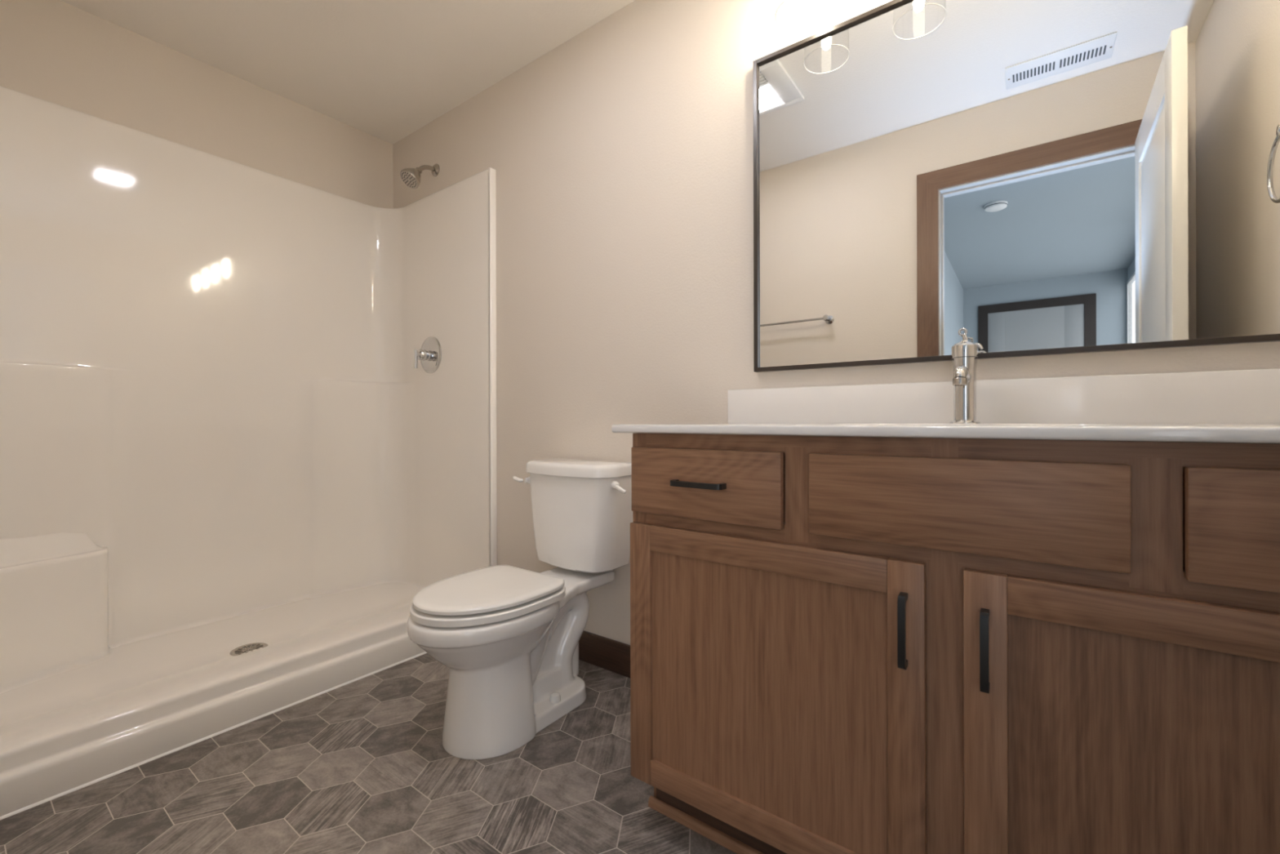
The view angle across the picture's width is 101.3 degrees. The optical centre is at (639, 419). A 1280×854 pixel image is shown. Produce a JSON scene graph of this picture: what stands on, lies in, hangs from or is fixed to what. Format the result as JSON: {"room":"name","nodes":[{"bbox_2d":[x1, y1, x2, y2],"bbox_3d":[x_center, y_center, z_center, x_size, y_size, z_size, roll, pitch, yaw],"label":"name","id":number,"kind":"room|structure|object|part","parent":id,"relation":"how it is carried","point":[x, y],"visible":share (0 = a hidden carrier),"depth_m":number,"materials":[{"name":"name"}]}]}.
{"room":"bathroom","nodes":[
{"label":"bathroom","id":0,"kind":"room"},
{"bbox_2d":[0,0,393,208],"bbox_3d":[-1.844,-0.258,2.287,0.110,2.490,1.745,0,0,36],"label":"wall","id":1,"kind":"structure","parent":0,"point":[59,52],"depth_m":2.14,"materials":[{"name":"beige paint"}]},
{"bbox_2d":[60,0,635,144],"bbox_3d":[-0.460,-1.557,1.266,3.556,0.100,1.745,0,0,36],"label":"ceiling","id":2,"kind":"structure","parent":0,"point":[385,70],"depth_m":2.09,"materials":[{"name":"white paint"}]},
{"bbox_2d":[0,653,736,853],"bbox_3d":[-0.165,0.932,0.982,2.536,0.001,1.640,0,0,36],"label":"floor","id":3,"kind":"structure","parent":0,"point":[362,766],"depth_m":1.32,"materials":[{"name":"tile"}]},
{"bbox_2d":[0,85,497,819],"bbox_3d":[-1.447,-0.091,1.994,0.874,2.055,1.523,0,0,36],"label":"shower stall","id":4,"kind":"object","parent":3,"relation":"on","point":[231,481],"visible":0.95,"depth_m":2.10,"materials":[{"name":"white plastic"}]},
{"bbox_3d":[-1.950,0.613,1.705,0.370,0.472,0.403,0,0,36],"label":"corner seat","id":5,"kind":"part","parent":4,"relation":"part of","materials":[{"name":"white plastic"}]},
{"bbox_2d":[413,336,441,373],"bbox_3d":[-1.063,-0.320,2.565,0.182,0.182,0.090,0,0,36],"label":"shower valve","id":6,"kind":"object","parent":4,"relation":"attached to","point":[429,355],"visible":1,"depth_m":2.57,"materials":[{"name":"silver metal"}]},
{"bbox_3d":[-1.084,-0.292,2.535,0.017,0.090,0.017,0,0,36],"label":"lever","id":7,"kind":"part","parent":6,"relation":"part of","materials":[{"name":"silver metal"}]},
{"bbox_2d":[407,457,632,759],"bbox_3d":[-0.383,0.542,1.687,0.494,0.780,0.726,0,0,36],"label":"toilet","id":8,"kind":"object","parent":3,"relation":"on","point":[508,637],"visible":1,"depth_m":1.59,"materials":[{"name":"white ceramic"}]},
{"bbox_3d":[-0.470,0.535,1.570,0.368,0.022,0.418,0,0,36],"label":"seat","id":9,"kind":"part","parent":8,"relation":"part of","materials":[{"name":"white plastic"}]},
{"bbox_3d":[-0.469,0.508,1.572,0.356,0.018,0.409,0,0,36],"label":"lid","id":10,"kind":"part","parent":8,"relation":"part of","materials":[{"name":"white plastic"}]},
{"bbox_3d":[-0.387,0.741,1.682,0.373,0.382,0.714,0,0,36],"label":"bowl","id":11,"kind":"part","parent":8,"relation":"part of","materials":[{"name":"white ceramic"}]},
{"bbox_3d":[-0.441,0.227,1.962,0.077,0.028,0.033,0,0,4],"label":"flush lever","id":12,"kind":"part","parent":8,"relation":"part of","materials":[{"name":"white ceramic"}]},
{"bbox_3d":[-0.238,0.175,1.904,0.420,0.046,0.203,0,0,36],"label":"tank lid","id":13,"kind":"part","parent":8,"relation":"part of","materials":[{"name":"white ceramic"}]},
{"bbox_3d":[-0.233,0.365,1.910,0.400,0.335,0.188,0,0,36],"label":"tank","id":14,"kind":"part","parent":8,"relation":"part of","materials":[{"name":"white ceramic"}]},
{"bbox_3d":[-0.070,0.226,1.746,0.028,0.038,0.056,0,0,-39],"label":"flush lever","id":15,"kind":"part","parent":8,"relation":"part of","materials":[{"name":"white ceramic"}]},
{"bbox_2d":[630,432,1279,853],"bbox_3d":[0.646,0.480,1.039,1.287,0.899,0.580,0,0,36],"label":"vanity cabinet","id":16,"kind":"object","parent":3,"relation":"on","point":[839,645],"visible":0.98,"depth_m":0.84,"materials":[{"name":"brown wood"}]},
{"bbox_3d":[0.117,0.135,1.085,0.122,0.011,0.028,0,0,36],"label":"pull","id":17,"kind":"part","parent":16,"relation":"part of","materials":[{"name":"black metal"}]},
{"bbox_3d":[0.532,0.919,0.893,1.263,0.020,0.012,0,0,36],"label":"shoe molding","id":18,"kind":"part","parent":16,"relation":"part of","materials":[{"name":"brown wood"}]},
{"bbox_3d":[0.129,0.136,1.106,0.356,0.147,0.020,0,0,36],"label":"drawer","id":19,"kind":"part","parent":16,"relation":"part of","materials":[{"name":"brown wood"}]},
{"bbox_3d":[0.227,0.527,1.038,0.493,0.473,0.008,0,0,36],"label":"panel","id":20,"kind":"part","parent":16,"relation":"part of","materials":[{"name":"brown wood"}]},
{"bbox_3d":[0.225,0.527,1.036,0.601,0.581,0.020,0,0,36],"label":"door","id":21,"kind":"part","parent":16,"relation":"part of","materials":[{"name":"brown wood"}]},
{"bbox_3d":[0.429,0.345,0.856,0.011,0.119,0.028,0,0,36],"label":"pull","id":22,"kind":"part","parent":16,"relation":"part of","materials":[{"name":"black metal"}]},
{"bbox_2d":[611,368,1279,443],"bbox_3d":[0.635,0.020,1.057,1.327,0.228,0.564,0,0,36],"label":"countertop","id":23,"kind":"structure","parent":16,"relation":"on","point":[1234,406],"depth_m":1.10,"materials":[{"name":"white stone"}]},
{"bbox_2d":[949,328,983,423],"bbox_3d":[0.722,-0.101,1.167,0.066,0.220,0.151,0,0,36],"label":"faucet","id":24,"kind":"object","parent":23,"relation":"on","point":[965,353],"visible":1,"depth_m":1.19,"materials":[{"name":"silver metal"}]},
{"bbox_3d":[0.712,-0.098,1.158,0.028,0.040,0.118,0,0,36],"label":"spout","id":25,"kind":"part","parent":24,"relation":"part of","materials":[{"name":"silver metal"}]},
{"bbox_3d":[0.757,-0.184,1.200,0.049,0.053,0.013,0,0,28],"label":"lever","id":26,"kind":"part","parent":24,"relation":"part of","materials":[{"name":"silver metal"}]},
{"bbox_2d":[831,423,1112,440],"bbox_3d":[0.619,0.072,1.031,0.470,0.125,0.330,0,0,36],"label":"basin","id":27,"kind":"object","parent":23,"relation":"in","point":[1095,424],"depth_m":1.11,"materials":[{"name":"white ceramic"}]},
{"bbox_3d":[0.519,0.349,0.789,0.011,0.120,0.028,0,0,36],"label":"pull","id":28,"kind":"part","parent":16,"relation":"part of","materials":[{"name":"black metal"}]},
{"bbox_3d":[0.753,0.525,0.647,0.601,0.581,0.020,0,0,36],"label":"door","id":29,"kind":"part","parent":16,"relation":"part of","materials":[{"name":"brown wood"}]},
{"bbox_3d":[0.755,0.525,0.650,0.493,0.473,0.008,0,0,36],"label":"panel","id":30,"kind":"part","parent":16,"relation":"part of","materials":[{"name":"brown wood"}]},
{"bbox_3d":[0.851,0.134,0.575,0.355,0.147,0.020,0,0,36],"label":"drawer","id":31,"kind":"part","parent":16,"relation":"part of","materials":[{"name":"brown wood"}]},
{"bbox_2d":[392,0,1279,644],"bbox_3d":[0.028,-0.263,1.924,3.336,2.490,0.110,0,0,36],"label":"wall","id":32,"kind":"structure","parent":0,"point":[621,155],"depth_m":1.91,"materials":[{"name":"beige paint"}]},
{"bbox_2d":[400,163,439,188],"bbox_3d":[-1.074,-1.198,2.553,0.097,0.160,0.180,0,0,36],"label":"showerhead","id":33,"kind":"object","parent":32,"relation":"attached to","point":[411,177],"visible":1,"depth_m":2.52,"materials":[{"name":"silver metal"}]},
{"bbox_3d":[-1.052,-1.230,2.583,0.021,0.055,0.098,0,0,36],"label":"arm","id":34,"kind":"part","parent":33,"relation":"part of","materials":[{"name":"silver metal"}]},
{"bbox_2d":[578,630,630,677],"bbox_3d":[-0.176,0.875,2.000,1.177,0.114,0.014,0,0,36],"label":"baseboard","id":35,"kind":"structure","parent":32,"relation":"attached to","point":[606,653],"depth_m":1.96,"materials":[{"name":"brown wood"}]},
{"bbox_2d":[728,368,1279,423],"bbox_3d":[0.806,-0.042,1.269,1.304,0.104,0.020,0,0,36],"label":"backsplash","id":36,"kind":"structure","parent":32,"relation":"attached to","point":[1234,396],"depth_m":1.17,"materials":[{"name":"white stone"}]},
{"bbox_2d":[752,0,1279,372],"bbox_3d":[0.804,-0.619,1.270,1.126,0.945,0.021,0,0,36],"label":"wall mirror","id":37,"kind":"object","parent":32,"relation":"attached to","point":[1028,177],"visible":0.92,"depth_m":1.22,"materials":[{"name":"clear mirror"}]}
]}

